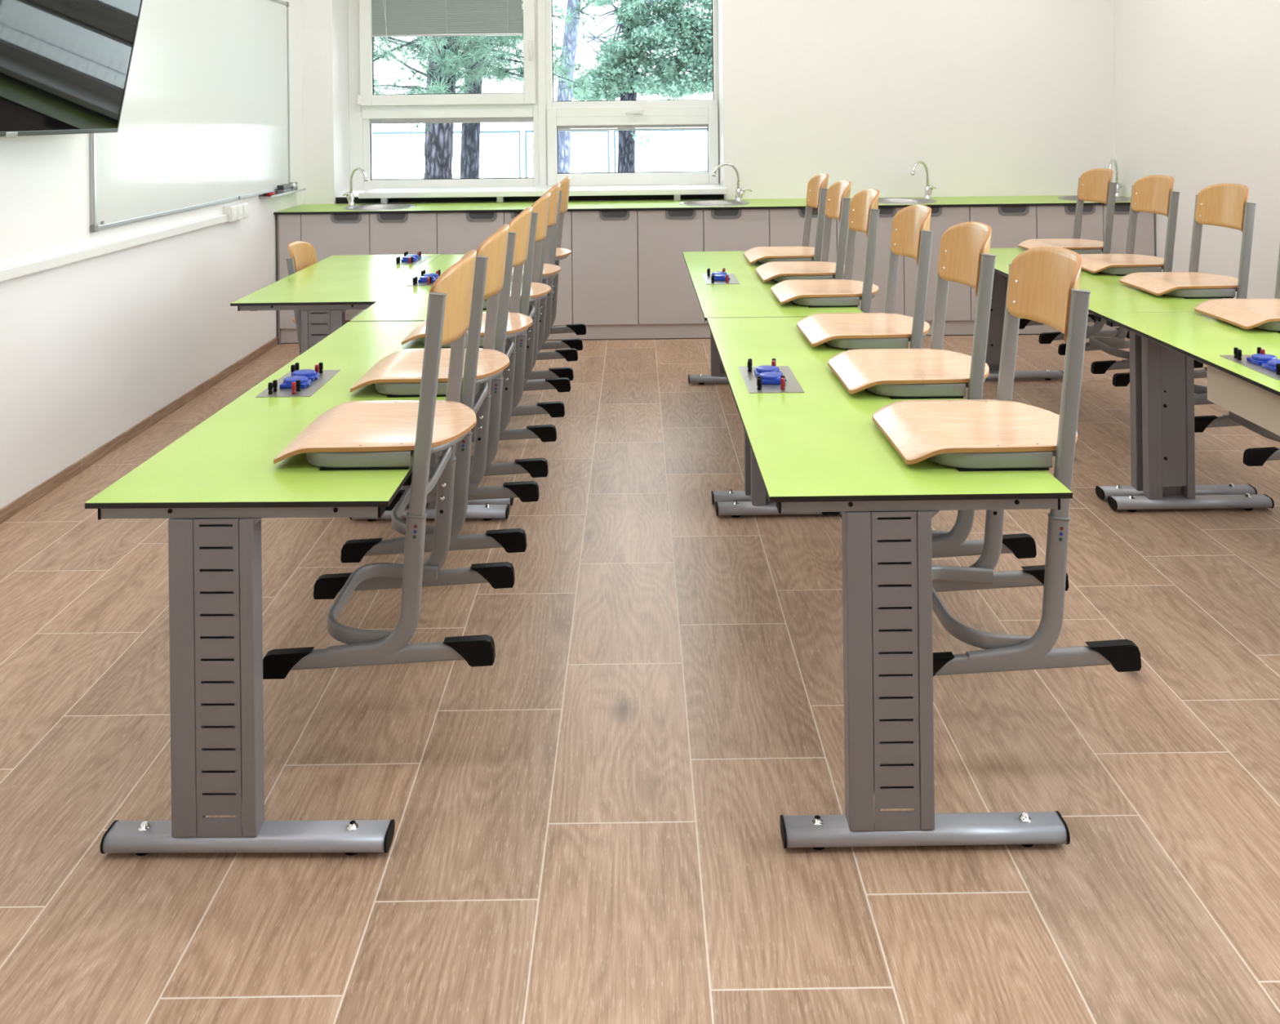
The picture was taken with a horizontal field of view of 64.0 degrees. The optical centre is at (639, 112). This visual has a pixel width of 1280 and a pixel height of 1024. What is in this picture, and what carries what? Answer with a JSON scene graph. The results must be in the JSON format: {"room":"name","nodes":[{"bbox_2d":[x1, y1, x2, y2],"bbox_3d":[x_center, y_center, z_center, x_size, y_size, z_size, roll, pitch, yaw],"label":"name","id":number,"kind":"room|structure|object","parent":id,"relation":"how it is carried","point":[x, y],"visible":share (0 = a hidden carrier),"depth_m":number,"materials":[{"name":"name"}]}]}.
{"room":"science classroom","nodes":[
{"label":"science classroom","id":0,"kind":"room"},
{"bbox_2d":[0,0,302,508],"bbox_3d":[-2.386,-0.076,2.154,0.150,3.100,9.830,-1,0,0],"label":"wall","id":1,"kind":"structure","parent":0,"point":[91,348],"depth_m":4.37,"materials":[{"name":"white paint"}]},
{"bbox_2d":[0,0,142,137],"bbox_3d":[-2.102,-0.310,3.490,0.236,0.788,1.410,-1,0,0],"label":"television","id":2,"kind":"object","parent":1,"relation":"attached to","point":[65,64],"visible":1,"depth_m":3.72,"materials":[{"name":"metal"}]},
{"bbox_2d":[0,213,227,281],"bbox_3d":[-2.286,0.583,1.589,0.028,0.044,8.200,-1,0,0],"label":"duct","id":3,"kind":"object","parent":1,"relation":"attached to","point":[30,267],"visible":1,"depth_m":4.35,"materials":[{"name":"white plastic"}]},
{"bbox_2d":[0,336,278,524],"bbox_3d":[-2.288,1.449,1.962,0.011,0.048,9.145,-1,0,0],"label":"baseboard","id":4,"kind":"structure","parent":1,"relation":"attached to","point":[13,508],"depth_m":4.51,"materials":[{"name":"brown wood"}]},
{"bbox_2d":[89,0,290,232],"bbox_3d":[-2.313,-0.114,5.534,0.025,1.235,2.460,-1,0,0],"label":"whiteboard","id":5,"kind":"object","parent":1,"relation":"attached to","point":[205,117],"visible":0.73,"depth_m":5.35,"materials":[{"name":"white ceramic"}]},
{"bbox_2d":[258,187,306,198],"bbox_3d":[-2.287,0.509,6.569,0.074,0.021,0.660,-1,0,0],"label":"tray","id":6,"kind":"object","parent":5,"relation":"attached to","point":[261,196],"visible":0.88,"depth_m":6.39,"materials":[{"name":"metal"}]},
{"bbox_2d":[266,191,276,196],"bbox_3d":[-2.284,0.504,6.357,0.019,0.019,0.135,-1,0,0],"label":"marker","id":7,"kind":"object","parent":6,"relation":"on","point":[273,193],"visible":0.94,"depth_m":6.33,"materials":[{"name":"red plastic"}]},
{"bbox_2d":[276,183,291,193],"bbox_3d":[-2.290,0.488,6.590,0.048,0.052,0.144,-1,0,0],"label":"eraser","id":8,"kind":"object","parent":6,"relation":"on","point":[284,188],"visible":0.99,"depth_m":6.53,"materials":[{"name":"grey plastic"}]},
{"bbox_2d":[288,182,297,191],"bbox_3d":[-2.284,0.486,6.750,0.058,0.055,0.058,-1,0,0],"label":"cup","id":9,"kind":"object","parent":6,"relation":"on","point":[294,185],"visible":0.76,"depth_m":6.73,"materials":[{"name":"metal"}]},
{"bbox_2d":[222,202,248,222],"bbox_3d":[-2.295,0.565,5.824,0.050,0.088,0.260,-1,0,0],"label":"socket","id":10,"kind":"object","parent":1,"relation":"attached to","point":[240,211],"visible":0.99,"depth_m":5.77,"materials":[{"name":"white plastic"}]},
{"bbox_2d":[0,320,1279,1023],"bbox_3d":[0.516,1.502,2.242,6.020,0.120,10.080,-1,0,0],"label":"floor","id":11,"kind":"structure","parent":0,"point":[586,817],"depth_m":2.27,"materials":[{"name":"brown wood"}]},
{"bbox_2d":[276,213,301,344],"bbox_3d":[-2.229,1.058,6.775,0.151,0.829,0.530,-1,0,0],"label":"base cabinet","id":12,"kind":"object","parent":11,"relation":"on","point":[288,225],"visible":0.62,"depth_m":6.51,"materials":[{"name":"grey laminate"}]},
{"bbox_2d":[84,320,509,855],"bbox_3d":[-0.770,1.106,2.854,0.593,0.700,1.729,-1,0,1],"label":"desk","id":13,"kind":"object","parent":11,"relation":"on","point":[215,484],"visible":0.78,"depth_m":2.00,"materials":[{"name":"green laminate"}]},
{"bbox_2d":[255,362,340,397],"bbox_3d":[-0.953,0.742,2.871,0.146,0.032,0.280,-1,0,0],"label":"outlet plate","id":14,"kind":"object","parent":13,"relation":"on","point":[296,382],"visible":1,"depth_m":2.82,"materials":[{"name":"metal"}]},
{"bbox_2d":[279,375,311,388],"bbox_3d":[-0.951,0.744,2.836,0.076,0.024,0.060,-1,0,0],"label":"socket","id":15,"kind":"object","parent":14,"relation":"attached to","point":[305,382],"depth_m":2.82,"materials":[{"name":"blue plastic"}]},
{"bbox_2d":[290,368,319,381],"bbox_3d":[-0.951,0.744,2.909,0.076,0.024,0.060,-1,0,0],"label":"socket","id":16,"kind":"object","parent":14,"relation":"attached to","point":[313,375],"depth_m":2.90,"materials":[{"name":"blue plastic"}]},
{"bbox_2d":[262,249,515,679],"bbox_3d":[-0.556,0.752,2.333,0.489,0.862,0.379,-1,0,0],"label":"chair","id":17,"kind":"object","parent":13,"relation":"on","point":[374,434],"visible":1,"depth_m":2.19,"materials":[{"name":"brown wood"}]},
{"bbox_2d":[340,223,539,562],"bbox_3d":[-0.550,0.752,2.889,0.489,0.862,0.379,-1,0,0],"label":"chair","id":18,"kind":"object","parent":13,"relation":"on","point":[398,374],"visible":0.83,"depth_m":2.74,"materials":[{"name":"beige wood"}]},
{"bbox_2d":[401,206,556,485],"bbox_3d":[-0.543,0.752,3.446,0.489,0.862,0.379,-1,0,0],"label":"chair","id":19,"kind":"object","parent":13,"relation":"on","point":[513,323],"visible":0.66,"depth_m":3.31,"materials":[{"name":"beige wood"}]},
{"bbox_2d":[285,240,364,355],"bbox_3d":[-1.535,1.049,5.101,0.490,0.826,0.362,-2,0,0],"label":"chair","id":20,"kind":"object","parent":11,"relation":"on","point":[302,255],"visible":0.3,"depth_m":5.11,"materials":[{"name":"beige wood"}]},
{"bbox_2d":[230,253,441,353],"bbox_3d":[-1.354,1.113,4.814,0.586,0.700,1.390,-1,0,0],"label":"desk","id":21,"kind":"object","parent":11,"relation":"on","point":[322,291],"visible":0.29,"depth_m":4.40,"materials":[{"name":"green laminate"}]},
{"bbox_2d":[390,251,430,264],"bbox_3d":[-1.181,0.745,5.275,0.146,0.032,0.280,-1,0,0],"label":"outlet plate","id":22,"kind":"object","parent":21,"relation":"on","point":[411,259],"visible":1,"depth_m":5.21,"materials":[{"name":"metal"}]},
{"bbox_2d":[400,256,417,262],"bbox_3d":[-1.182,0.747,5.240,0.070,0.024,0.060,-1,0,0],"label":"socket","id":23,"kind":"object","parent":22,"relation":"attached to","point":[405,259],"depth_m":5.21,"materials":[{"name":"blue plastic"}]},
{"bbox_2d":[405,253,420,259],"bbox_3d":[-1.179,0.747,5.313,0.076,0.024,0.060,-1,0,0],"label":"socket","id":24,"kind":"object","parent":22,"relation":"attached to","point":[417,255],"depth_m":5.30,"materials":[{"name":"blue plastic"}]},
{"bbox_2d":[301,212,437,262],"bbox_3d":[-1.722,1.052,6.774,0.864,0.829,0.536,-1,0,0],"label":"base cabinet","id":25,"kind":"object","parent":11,"relation":"on","point":[413,233],"visible":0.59,"depth_m":6.51,"materials":[{"name":"grey laminate"}]},
{"bbox_2d":[273,195,1130,213],"bbox_3d":[0.485,0.605,6.792,5.618,0.013,0.580,-1,0,0],"label":"countertop","id":26,"kind":"structure","parent":25,"relation":"on","point":[617,205],"depth_m":6.66,"materials":[{"name":"green laminate"}]},
{"bbox_2d":[342,166,368,205],"bbox_3d":[-1.917,0.495,6.893,0.277,0.262,0.054,-1,0,40],"label":"tap","id":27,"kind":"object","parent":26,"relation":"on","point":[350,195],"visible":0.97,"depth_m":6.90,"materials":[{"name":"silver metal"}]},
{"bbox_2d":[343,203,415,210],"bbox_3d":[-1.719,0.689,6.767,0.464,0.142,0.464,-1,0,0],"label":"sink","id":28,"kind":"object","parent":26,"relation":"in","point":[375,206],"visible":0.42,"depth_m":6.92,"materials":[{"name":"metal"}]},
{"bbox_2d":[679,199,749,224],"bbox_3d":[0.491,0.664,6.777,0.464,0.142,0.464,-1,0,0],"label":"sink","id":29,"kind":"object","parent":26,"relation":"in","point":[707,202],"visible":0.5,"depth_m":6.93,"materials":[{"name":"metal"}]},
{"bbox_2d":[711,162,751,200],"bbox_3d":[0.621,0.466,6.927,0.277,0.262,0.054,-1,0,-8],"label":"tap","id":30,"kind":"object","parent":26,"relation":"on","point":[740,193],"visible":1,"depth_m":6.92,"materials":[{"name":"silver metal"}]},
{"bbox_2d":[878,197,937,207],"bbox_3d":[1.726,0.650,6.783,0.464,0.142,0.464,-1,0,0],"label":"sink","id":31,"kind":"object","parent":26,"relation":"in","point":[882,200],"visible":0.32,"depth_m":6.95,"materials":[{"name":"metal"}]},
{"bbox_2d":[911,160,936,199],"bbox_3d":[1.914,0.452,6.910,0.277,0.262,0.054,-1,0,-40],"label":"tap","id":32,"kind":"object","parent":26,"relation":"on","point":[928,188],"visible":0.98,"depth_m":6.92,"materials":[{"name":"silver metal"}]},
{"bbox_2d":[1057,195,1130,204],"bbox_3d":[3.021,0.635,6.789,0.464,0.142,0.464,-1,0,0],"label":"sink","id":33,"kind":"object","parent":26,"relation":"in","point":[1072,197],"visible":0.19,"depth_m":6.85,"materials":[{"name":"metal"}]},
{"bbox_2d":[1108,158,1121,196],"bbox_3d":[3.207,0.437,6.911,0.054,0.262,0.277,-1,0,40],"label":"tap","id":34,"kind":"object","parent":26,"relation":"on","point":[1113,160],"visible":0.68,"depth_m":6.93,"materials":[{"name":"silver metal"}]},
{"bbox_2d":[350,253,545,505],"bbox_3d":[-0.762,1.106,4.611,0.592,0.700,1.752,-1,0,0],"label":"desk","id":35,"kind":"object","parent":11,"relation":"on","point":[404,302],"visible":0.06,"depth_m":4.04,"materials":[{"name":"green laminate"}]},
{"bbox_2d":[406,269,440,285],"bbox_3d":[-0.953,0.742,4.626,0.146,0.032,0.280,-1,0,0],"label":"outlet plate","id":36,"kind":"object","parent":35,"relation":"on","point":[424,279],"visible":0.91,"depth_m":4.56,"materials":[{"name":"metal"}]},
{"bbox_2d":[417,275,435,282],"bbox_3d":[-0.954,0.744,4.591,0.070,0.024,0.060,-1,0,0],"label":"socket","id":37,"kind":"object","parent":36,"relation":"attached to","point":[423,278],"depth_m":4.57,"materials":[{"name":"blue plastic"}]},
{"bbox_2d":[422,273,439,279],"bbox_3d":[-0.954,0.744,4.664,0.070,0.024,0.060,-1,0,0],"label":"socket","id":38,"kind":"object","parent":36,"relation":"attached to","point":[436,275],"depth_m":4.65,"materials":[{"name":"blue plastic"}]},
{"bbox_2d":[474,191,570,417],"bbox_3d":[-0.537,0.752,4.088,0.489,0.862,0.379,-1,0,0],"label":"chair","id":39,"kind":"object","parent":35,"relation":"on","point":[531,291],"visible":0.5,"depth_m":3.94,"materials":[{"name":"grey metal"}]},
{"bbox_2d":[502,182,577,380],"bbox_3d":[-0.538,0.752,4.619,0.489,0.862,0.379,-1,0,0],"label":"chair","id":40,"kind":"object","parent":35,"relation":"on","point":[547,270],"visible":0.29,"depth_m":4.55,"materials":[{"name":"grey metal"}]},
{"bbox_2d":[505,175,586,350],"bbox_3d":[-0.529,0.752,5.184,0.489,0.862,0.379,-1,0,0],"label":"chair","id":41,"kind":"object","parent":35,"relation":"on","point":[557,253],"visible":0.41,"depth_m":5.06,"materials":[{"name":"grey metal"}]},
{"bbox_2d":[436,210,573,341],"bbox_3d":[-0.862,1.042,6.778,0.856,0.829,0.536,-1,0,0],"label":"base cabinet","id":42,"kind":"object","parent":11,"relation":"on","point":[458,233],"visible":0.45,"depth_m":6.52,"materials":[{"name":"grey laminate"}]},
{"bbox_2d":[571,209,638,339],"bbox_3d":[-0.224,1.035,6.781,0.420,0.829,0.536,-1,0,0],"label":"base cabinet","id":43,"kind":"object","parent":11,"relation":"on","point":[605,291],"visible":0.86,"depth_m":6.52,"materials":[{"name":"grey laminate"}]},
{"bbox_2d":[637,208,768,339],"bbox_3d":[0.407,1.028,6.784,0.841,0.829,0.536,-1,0,0],"label":"base cabinet","id":44,"kind":"object","parent":11,"relation":"on","point":[669,307],"visible":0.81,"depth_m":6.52,"materials":[{"name":"grey laminate"}]},
{"bbox_2d":[682,250,863,504],"bbox_3d":[0.531,1.091,4.608,0.590,0.700,1.768,-1,0,0],"label":"desk","id":45,"kind":"object","parent":11,"relation":"on","point":[753,297],"visible":0.36,"depth_m":4.20,"materials":[{"name":"green laminate"}]},
{"bbox_2d":[702,267,739,284],"bbox_3d":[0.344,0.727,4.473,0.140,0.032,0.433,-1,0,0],"label":"outlet plate","id":46,"kind":"object","parent":45,"relation":"on","point":[719,277],"visible":1,"depth_m":4.41,"materials":[{"name":"metal"}]},
{"bbox_2d":[711,271,726,275],"bbox_3d":[0.358,0.730,4.620,0.070,0.024,0.060,-1,0,0],"label":"socket","id":47,"kind":"object","parent":46,"relation":"attached to","point":[718,272],"depth_m":4.61,"materials":[{"name":"blue plastic"}]},
{"bbox_2d":[714,274,729,280],"bbox_3d":[0.361,0.729,4.547,0.076,0.024,0.060,-1,0,0],"label":"socket","id":48,"kind":"object","parent":46,"relation":"attached to","point":[717,277],"depth_m":4.52,"materials":[{"name":"blue plastic"}]},
{"bbox_2d":[743,173,828,263],"bbox_3d":[0.757,0.738,5.114,0.489,0.862,0.379,-1,0,0],"label":"chair","id":49,"kind":"object","parent":45,"relation":"on","point":[817,186],"visible":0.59,"depth_m":5.07,"materials":[{"name":"beige wood"}]},
{"bbox_2d":[755,180,851,282],"bbox_3d":[0.758,0.738,4.580,0.489,0.862,0.379,-1,0,0],"label":"chair","id":50,"kind":"object","parent":45,"relation":"on","point":[837,196],"visible":0.57,"depth_m":4.54,"materials":[{"name":"beige wood"}]},
{"bbox_2d":[770,188,879,312],"bbox_3d":[0.762,0.738,4.064,0.489,0.862,0.379,-1,0,0],"label":"chair","id":51,"kind":"object","parent":45,"relation":"on","point":[864,215],"visible":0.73,"depth_m":3.98,"materials":[{"name":"beige wood"}]},
{"bbox_2d":[768,208,836,279],"bbox_3d":[1.042,1.021,6.787,0.429,0.829,0.536,-1,0,0],"label":"base cabinet","id":52,"kind":"object","parent":11,"relation":"on","point":[786,225],"visible":0.23,"depth_m":6.52,"materials":[{"name":"grey laminate"}]},
{"bbox_2d":[706,316,1072,849],"bbox_3d":[0.546,1.091,2.853,0.589,0.700,1.731,-1,0,0],"label":"desk","id":53,"kind":"object","parent":11,"relation":"on","point":[819,449],"visible":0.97,"depth_m":2.00,"materials":[{"name":"green laminate"}]},
{"bbox_2d":[738,358,804,393],"bbox_3d":[0.347,0.727,2.782,0.140,0.032,0.361,-1,0,0],"label":"outlet plate","id":54,"kind":"object","parent":53,"relation":"on","point":[772,378],"visible":1,"depth_m":2.73,"materials":[{"name":"metal"}]},
{"bbox_2d":[754,364,782,377],"bbox_3d":[0.364,0.729,2.895,0.076,0.024,0.060,-1,0,0],"label":"socket","id":55,"kind":"object","parent":54,"relation":"attached to","point":[763,368],"depth_m":2.88,"materials":[{"name":"blue plastic"}]},
{"bbox_2d":[757,371,786,384],"bbox_3d":[0.364,0.729,2.822,0.076,0.024,0.060,-1,0,0],"label":"socket","id":56,"kind":"object","parent":54,"relation":"attached to","point":[767,377],"depth_m":2.80,"materials":[{"name":"blue plastic"}]},
{"bbox_2d":[796,204,933,350],"bbox_3d":[0.761,0.738,3.354,0.489,0.862,0.379,-1,0,0],"label":"chair","id":57,"kind":"object","parent":53,"relation":"on","point":[911,233],"visible":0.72,"depth_m":3.32,"materials":[{"name":"beige wood"}]},
{"bbox_2d":[821,221,1036,558],"bbox_3d":[0.770,0.738,2.820,0.489,0.862,0.379,-1,0,0],"label":"chair","id":58,"kind":"object","parent":53,"relation":"on","point":[965,258],"visible":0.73,"depth_m":2.70,"materials":[{"name":"beige wood"}]},
{"bbox_2d":[872,245,1141,676],"bbox_3d":[0.778,0.738,2.286,0.489,0.862,0.379,-1,0,0],"label":"chair","id":59,"kind":"object","parent":53,"relation":"on","point":[1002,433],"visible":0.91,"depth_m":2.16,"materials":[{"name":"beige wood"}]},
{"bbox_2d":[836,206,970,335],"bbox_3d":[1.682,1.014,6.790,0.851,0.829,0.536,-1,0,0],"label":"base cabinet","id":60,"kind":"object","parent":11,"relation":"on","point":[957,318],"visible":0.4,"depth_m":6.53,"materials":[{"name":"grey laminate"}]},
{"bbox_2d":[969,205,1036,335],"bbox_3d":[2.320,1.007,6.793,0.426,0.829,0.536,-1,0,0],"label":"base cabinet","id":61,"kind":"object","parent":11,"relation":"on","point":[1011,225],"visible":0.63,"depth_m":6.53,"materials":[{"name":"grey laminate"}]},
{"bbox_2d":[1035,204,1154,334],"bbox_3d":[2.909,1.000,6.795,0.752,0.829,0.536,-1,0,0],"label":"base cabinet","id":62,"kind":"object","parent":11,"relation":"on","point":[1053,221],"visible":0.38,"depth_m":6.53,"materials":[{"name":"grey laminate"}]},
{"bbox_2d":[985,247,1257,499],"bbox_3d":[1.965,1.075,4.615,0.598,0.700,1.768,-1,0,0],"label":"desk","id":63,"kind":"object","parent":11,"relation":"on","point":[1108,294],"visible":0.37,"depth_m":3.93,"materials":[{"name":"green laminate"}]},
{"bbox_2d":[1017,168,1129,343],"bbox_3d":[2.240,0.721,5.306,0.489,0.862,0.379,-1,0,0],"label":"chair","id":64,"kind":"object","parent":63,"relation":"on","point":[1095,184],"visible":0.65,"depth_m":5.30,"materials":[{"name":"beige wood"}]},
{"bbox_2d":[1057,174,1203,373],"bbox_3d":[2.242,0.721,4.716,0.489,0.862,0.379,-1,0,0],"label":"chair","id":65,"kind":"object","parent":63,"relation":"on","point":[1154,193],"visible":0.71,"depth_m":4.70,"materials":[{"name":"beige wood"}]},
{"bbox_2d":[1112,182,1256,404],"bbox_3d":[2.244,0.721,4.156,0.489,0.862,0.379,-1,0,0],"label":"chair","id":66,"kind":"object","parent":63,"relation":"on","point":[1223,204],"visible":0.67,"depth_m":4.14,"materials":[{"name":"beige wood"}]},
{"bbox_2d":[1097,311,1279,511],"bbox_3d":[1.972,1.075,2.862,0.598,0.700,1.736,-1,0,0],"label":"desk","id":67,"kind":"object","parent":11,"relation":"on","point":[1171,341],"visible":0.88,"depth_m":3.65,"materials":[{"name":"grey metal"}]},
{"bbox_2d":[1194,244,1279,466],"bbox_3d":[2.224,0.721,3.536,0.489,0.862,0.379,-1,0,0],"label":"chair","id":68,"kind":"object","parent":67,"relation":"on","point":[1264,313],"visible":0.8,"depth_m":3.54,"materials":[{"name":"beige wood"}]},
{"bbox_2d":[1219,346,1279,379],"bbox_3d":[1.810,0.711,2.928,0.146,0.032,0.280,-1,0,0],"label":"outlet plate","id":69,"kind":"object","parent":67,"relation":"on","point":[1268,365],"visible":1,"depth_m":2.95,"materials":[{"name":"metal"}]},
{"bbox_2d":[1246,353,1277,365],"bbox_3d":[1.808,0.713,2.966,0.070,0.024,0.060,-1,0,0],"label":"socket","id":70,"kind":"object","parent":69,"relation":"attached to","point":[1256,359],"depth_m":2.95,"materials":[{"name":"blue plastic"}]},
{"bbox_2d":[1262,359,1279,371],"bbox_3d":[1.809,0.713,2.893,0.070,0.024,0.060,-1,0,0],"label":"socket","id":71,"kind":"object","parent":69,"relation":"attached to","point":[1268,365],"depth_m":2.89,"materials":[{"name":"blue plastic"}]},
{"bbox_2d":[300,0,1115,288],"bbox_3d":[0.475,-0.108,7.357,5.920,3.100,0.550,-1,0,0],"label":"wall","id":72,"kind":"structure","parent":0,"point":[995,97],"depth_m":7.09,"materials":[{"name":"white paint"}]},
{"bbox_2d":[335,0,727,203],"bbox_3d":[-0.769,-0.366,7.264,2.707,1.956,0.565,-1,0,0],"label":"window","id":73,"kind":"structure","parent":72,"relation":"in","point":[536,101],"depth_m":7.42,"materials":[{"name":"white plastic"}]},
{"bbox_2d":[371,0,522,49],"bbox_3d":[-1.401,-0.822,7.428,1.090,0.810,0.040,-1,0,0],"label":"blind","id":74,"kind":"object","parent":73,"relation":"attached to","point":[390,18],"visible":1,"depth_m":7.43,"materials":[{"name":"fabric"}]},
{"bbox_2d":[369,116,533,124],"bbox_3d":[-1.376,0.057,7.473,1.184,0.036,0.025,-1,0,0],"label":"blind","id":75,"kind":"object","parent":73,"relation":"attached to","point":[459,120],"visible":1,"depth_m":7.46,"materials":[{"name":"fabric"}]},
{"bbox_2d":[557,124,707,130],"bbox_3d":[-0.054,0.107,7.449,1.094,0.038,0.025,-1,0,0],"label":"blind","id":76,"kind":"object","parent":73,"relation":"attached to","point":[665,126],"visible":1,"depth_m":7.44,"materials":[{"name":"fabric"}]},
{"bbox_2d":[1113,0,1279,298],"bbox_3d":[3.459,-0.142,2.181,0.300,3.100,9.830,-1,0,0],"label":"wall","id":77,"kind":"structure","parent":0,"point":[1197,82],"depth_m":5.98,"materials":[{"name":"white paint"}]},
{"label":"outside","id":78,"kind":"structure","parent":0,"visible":0},
{"bbox_2d":[355,134,707,193],"bbox_3d":[-0.115,2.049,30.000,90.000,0.100,120.000,-1,0,0],"label":"ground","id":79,"kind":"structure","parent":78,"point":[499,157],"depth_m":48.35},
{"bbox_2d":[373,0,569,177],"bbox_3d":[-1.687,-1.009,10.490,2.442,6.056,2.675,-1,0,-3],"label":"pine tree","id":80,"kind":"object","parent":79,"relation":"on","point":[470,131],"visible":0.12,"depth_m":10.42,"materials":[{"name":"green plant"}]},
{"bbox_2d":[373,0,622,178],"bbox_3d":[-1.879,-1.007,9.456,3.090,6.051,2.502,-1,0,-13],"label":"pine tree","id":81,"kind":"object","parent":79,"relation":"on","point":[442,72],"visible":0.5,"depth_m":9.36,"materials":[{"name":"green plant"}]},
{"bbox_2d":[372,128,706,177],"bbox_3d":[-1.563,1.136,15.993,15.004,1.757,0.060,-1,0,0],"label":"fence","id":82,"kind":"object","parent":79,"relation":"on","point":[522,140],"visible":0.02,"depth_m":15.97,"materials":[{"name":"grey metal"}]},
{"bbox_2d":[552,0,645,173],"bbox_3d":[-0.583,-1.022,11.513,1.305,6.052,1.816,-1,0,-8],"label":"pine tree","id":83,"kind":"object","parent":79,"relation":"on","point":[564,136],"visible":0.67,"depth_m":11.42,"materials":[{"name":"plant"}]},
{"bbox_2d":[572,0,712,172],"bbox_3d":[0.274,-0.581,12.427,2.426,5.152,1.232,-1,0,0],"label":"leafy tree","id":84,"kind":"object","parent":79,"relation":"on","point":[618,74],"visible":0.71,"depth_m":12.19,"materials":[{"name":"green plant"}]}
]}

